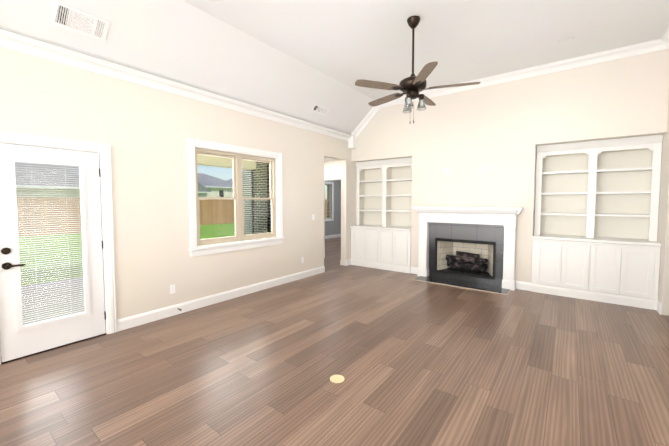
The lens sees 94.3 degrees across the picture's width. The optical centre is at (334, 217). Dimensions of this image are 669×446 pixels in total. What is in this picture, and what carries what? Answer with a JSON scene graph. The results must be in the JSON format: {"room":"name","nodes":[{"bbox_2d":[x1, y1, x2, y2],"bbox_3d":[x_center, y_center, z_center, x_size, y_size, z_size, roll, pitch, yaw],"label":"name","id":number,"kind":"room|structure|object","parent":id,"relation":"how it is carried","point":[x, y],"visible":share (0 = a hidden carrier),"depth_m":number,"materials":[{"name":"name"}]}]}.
{"room":"living room","nodes":[
{"label":"living room","id":0,"kind":"room"},
{"bbox_2d":[0,47,356,319],"bbox_3d":[-3.322,-0.128,2.589,0.150,3.000,13.397,2,4,37],"label":"wall","id":1,"kind":"structure","parent":0,"point":[144,132],"depth_m":3.96,"materials":[{"name":"beige paint"}]},
{"bbox_2d":[0,143,105,361],"bbox_3d":[-2.828,0.322,3.140,0.101,2.018,0.812,2,4,37],"label":"patio door","id":2,"kind":"structure","parent":1,"relation":"in","point":[18,338],"depth_m":3.11,"materials":[{"name":"white paint"}]},
{"bbox_2d":[0,131,116,364],"bbox_3d":[-2.879,0.276,3.173,0.174,2.137,1.013,2,4,37],"label":"door frame","id":3,"kind":"structure","parent":1,"relation":"attached to","point":[103,151],"depth_m":3.45,"materials":[{"name":"white wood"}]},
{"bbox_2d":[169,284,174,293],"bbox_3d":[-2.131,0.948,4.079,0.008,0.116,0.070,2,4,37],"label":"electrical outlet plate","id":4,"kind":"object","parent":1,"relation":"attached to","point":[172,287],"depth_m":4.08,"materials":[{"name":"white plastic"}]},
{"bbox_2d":[0,29,351,148],"bbox_3d":[-3.360,-1.484,2.236,0.145,0.295,12.597,2,4,37],"label":"crown molding","id":5,"kind":"structure","parent":1,"relation":"attached to","point":[24,44],"depth_m":3.65,"materials":[{"name":"white wood"}]},
{"bbox_2d":[187,138,284,256],"bbox_3d":[-1.497,-0.297,4.926,0.170,1.617,1.749,2,4,37],"label":"window","id":6,"kind":"structure","parent":1,"relation":"in","point":[238,198],"depth_m":4.88,"materials":[{"name":"beige plastic"}]},
{"bbox_2d":[324,157,340,175],"bbox_3d":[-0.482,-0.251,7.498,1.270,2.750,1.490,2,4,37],"label":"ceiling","id":7,"kind":"structure","parent":0,"point":[332,168],"depth_m":7.90,"materials":[{"name":"white paint"}]},
{"bbox_2d":[324,175,340,257],"bbox_3d":[0.025,0.025,7.972,1.024,2.152,0.144,2,4,37],"label":"door frame","id":8,"kind":"structure","parent":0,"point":[329,178],"depth_m":7.93,"materials":[{"name":"white wood"}]},
{"bbox_2d":[325,180,340,235],"bbox_3d":[0.405,-0.450,10.460,3.750,2.850,4.550,2,4,37],"label":"wall","id":9,"kind":"structure","parent":0,"point":[333,227],"depth_m":12.86,"materials":[{"name":"grey paint"}]},
{"bbox_2d":[325,184,330,218],"bbox_3d":[-0.427,-0.620,12.342,0.060,1.400,0.850,2,4,37],"label":"window","id":10,"kind":"structure","parent":9,"relation":"in","point":[329,198],"depth_m":12.63,"materials":[{"name":"beige plastic"}]},
{"bbox_2d":[117,234,661,331],"bbox_3d":[-1.406,1.246,3.780,8.744,0.135,17.200,2,4,37],"label":"baseboard","id":11,"kind":"structure","parent":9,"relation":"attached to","point":[145,317],"depth_m":4.58,"materials":[{"name":"white wood"}]},
{"bbox_2d":[0,237,668,445],"bbox_3d":[-0.883,1.379,3.483,10.744,0.100,17.650,2,4,37],"label":"floor","id":12,"kind":"structure","parent":0,"point":[409,359],"depth_m":2.70,"materials":[{"name":"brown wood"}]},
{"bbox_2d":[330,375,344,382],"bbox_3d":[0.023,1.369,2.629,0.124,0.005,0.124,2,4,37],"label":"electrical outlet cover","id":13,"kind":"object","parent":12,"relation":"on","point":[337,378],"visible":1,"depth_m":2.63,"materials":[{"name":"gold metal"}]},
{"bbox_2d":[350,157,411,272],"bbox_3d":[1.148,-0.073,7.106,1.502,2.436,0.601,2,4,37],"label":"bookcase","id":14,"kind":"object","parent":12,"relation":"on","point":[381,234],"visible":0.81,"depth_m":7.12,"materials":[{"name":"white paint"}]},
{"bbox_2d":[411,206,522,294],"bbox_3d":[2.420,0.510,5.824,1.890,1.400,0.967,2,4,37],"label":"fireplace","id":15,"kind":"object","parent":12,"relation":"on","point":[473,248],"visible":1,"depth_m":5.79,"materials":[{"name":"tile"}]},
{"bbox_2d":[531,134,663,309],"bbox_3d":[4.047,0.037,4.904,1.486,2.436,0.601,2,4,37],"label":"bookcase","id":16,"kind":"object","parent":12,"relation":"on","point":[596,220],"visible":0.96,"depth_m":4.85,"materials":[{"name":"white paint"}]},
{"bbox_2d":[0,0,668,134],"bbox_3d":[-1.396,-1.847,0.659,5.444,0.892,12.797,2,4,37],"label":"ceiling","id":17,"kind":"structure","parent":0,"point":[298,59],"depth_m":3.92,"materials":[{"name":"white paint"}]},
{"bbox_2d":[51,0,109,41],"bbox_3d":[-2.465,-1.899,3.026,0.170,0.152,0.418,2,4,37],"label":"ceiling vent","id":18,"kind":"object","parent":17,"relation":"in","point":[76,20],"visible":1,"depth_m":3.01,"materials":[{"name":"white metal"}]},
{"bbox_2d":[209,0,222,2],"bbox_3d":[-1.270,-2.320,3.270,0.195,0.010,0.195,0,3,-8],"label":"recessed light","id":19,"kind":"object","parent":17,"relation":"in","point":[214,1],"depth_m":3.34,"materials":[{"name":"white plastic"}]},
{"bbox_2d":[311,104,329,114],"bbox_3d":[-0.266,-2.044,5.916,0.118,0.105,0.418,2,4,37],"label":"ceiling vent","id":20,"kind":"object","parent":17,"relation":"in","point":[319,109],"visible":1,"depth_m":5.91,"materials":[{"name":"white metal"}]},
{"bbox_2d":[355,16,479,122],"bbox_3d":[0.964,-1.736,3.756,1.419,1.224,1.371,2,4,37],"label":"ceiling fan","id":21,"kind":"object","parent":17,"relation":"hanging from","point":[412,86],"visible":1,"depth_m":3.63,"materials":[{"name":"brown metal"}]},
{"bbox_2d":[351,49,668,282],"bbox_3d":[2.642,-0.682,6.037,5.444,3.760,0.650,2,4,37],"label":"wall","id":22,"kind":"structure","parent":0,"point":[502,131],"depth_m":5.31,"materials":[{"name":"beige paint"}]},
{"bbox_2d":[483,165,487,171],"bbox_3d":[2.706,-0.869,5.565,0.070,0.116,0.008,2,4,37],"label":"electrical outlet plate","id":23,"kind":"object","parent":22,"relation":"attached to","point":[485,167],"depth_m":5.56,"materials":[{"name":"white plastic"}]},
{"bbox_2d":[352,39,659,148],"bbox_3d":[2.402,-1.978,5.658,4.860,0.935,0.140,2,4,37],"label":"crown molding","id":24,"kind":"structure","parent":22,"relation":"attached to","point":[654,45],"depth_m":5.03,"materials":[{"name":"white wood"}]},
{"bbox_2d":[657,99,668,315],"bbox_3d":[1.470,-0.324,-1.068,1.600,3.760,13.397,2,4,37],"label":"wall","id":25,"kind":"structure","parent":0,"point":[663,240],"depth_m":4.15,"materials":[{"name":"beige paint"}]},
{"bbox_2d":[660,26,668,49],"bbox_3d":[0.636,-2.061,-0.835,0.115,0.115,12.597,2,4,37],"label":"crown molding","id":26,"kind":"structure","parent":25,"relation":"attached to","point":[664,41],"depth_m":4.12,"materials":[{"name":"white wood"}]},
{"label":"outside","id":27,"kind":"structure","parent":0,"visible":0},
{"bbox_2d":[19,217,326,286],"bbox_3d":[-13.162,0.594,22.631,120.000,0.140,140.000,2,4,37],"label":"lawn","id":28,"kind":"structure","parent":27,"point":[218,231],"depth_m":10.54,"materials":[{"name":"green plant"}]},
{"bbox_2d":[0,277,84,351],"bbox_3d":[-4.823,1.409,3.874,3.500,0.120,12.200,2,4,37],"label":"patio slab","id":29,"kind":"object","parent":28,"relation":"on","point":[56,293],"depth_m":4.89,"materials":[{"name":"concrete"}]},
{"bbox_2d":[15,162,79,197],"bbox_3d":[-32.914,-3.632,22.046,14.000,8.360,28.500,2,4,37],"label":"house","id":30,"kind":"structure","parent":28,"relation":"on","point":[53,183],"depth_m":24.98,"materials":[{"name":"beige"}]},
{"bbox_2d":[17,197,326,236],"bbox_3d":[-11.900,-0.199,18.487,0.070,1.860,105.000,2,4,37],"label":"fence","id":31,"kind":"object","parent":28,"relation":"on","point":[207,205],"depth_m":15.96,"materials":[{"name":"brown wood"}]},
{"bbox_2d":[198,182,211,196],"bbox_3d":[-24.894,-3.356,48.342,11.000,5.160,6.000,2,4,37],"label":"house","id":32,"kind":"structure","parent":28,"relation":"on","point":[203,193],"depth_m":46.35,"materials":[{"name":"white"}]},
{"bbox_2d":[198,173,232,196],"bbox_3d":[-28.490,-5.356,64.185,14.000,7.560,15.000,2,4,37],"label":"house","id":33,"kind":"structure","parent":28,"relation":"on","point":[209,185],"depth_m":61.86,"materials":[{"name":"beige"}]},
{"bbox_2d":[236,169,251,241],"bbox_3d":[-2.916,-0.634,11.230,2.220,3.460,0.390,2,4,37],"label":"brick wall","id":34,"kind":"structure","parent":28,"relation":"on","point":[245,183],"depth_m":11.29,"materials":[{"name":"white brick"}]},
{"bbox_2d":[253,162,266,239],"bbox_3d":[-1.559,-0.473,9.030,2.310,3.360,0.100,2,4,37],"label":"brick wall","id":35,"kind":"structure","parent":28,"relation":"on","point":[262,174],"depth_m":9.51,"materials":[{"name":"white brick"}]},
{"bbox_2d":[266,163,270,237],"bbox_3d":[-1.130,-0.409,7.769,0.100,3.360,1.350,2,4,37],"label":"brick wall","id":36,"kind":"structure","parent":28,"relation":"on","point":[267,165],"depth_m":7.24,"materials":[{"name":"white brick"}]},
{"bbox_2d":[270,200,270,231],"bbox_3d":[-0.951,-0.363,6.849,1.240,3.360,0.100,2,4,37],"label":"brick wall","id":37,"kind":"structure","parent":28,"relation":"on","point":[270,200],"depth_m":7.21,"materials":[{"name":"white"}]},
{"bbox_2d":[251,170,328,239],"bbox_3d":[-1.158,-0.651,11.576,0.100,3.460,4.650,2,4,37],"label":"brick wall","id":38,"kind":"structure","parent":28,"relation":"on","point":[252,188],"depth_m":9.77,"materials":[{"name":"white brick"}]},
{"bbox_3d":[-1.327,-3.696,3.345,10.394,4.350,18.000,2,4,37],"label":"house roof","id":39,"kind":"structure","parent":0,"visible":0},
{"bbox_2d":[197,154,256,169],"bbox_3d":[-4.833,-1.356,3.805,3.800,0.350,12.300,2,4,37],"label":"porch ceiling","id":40,"kind":"structure","parent":39,"relation":"attached to","point":[202,159],"depth_m":8.62,"materials":[{"name":"beige"}]}
]}

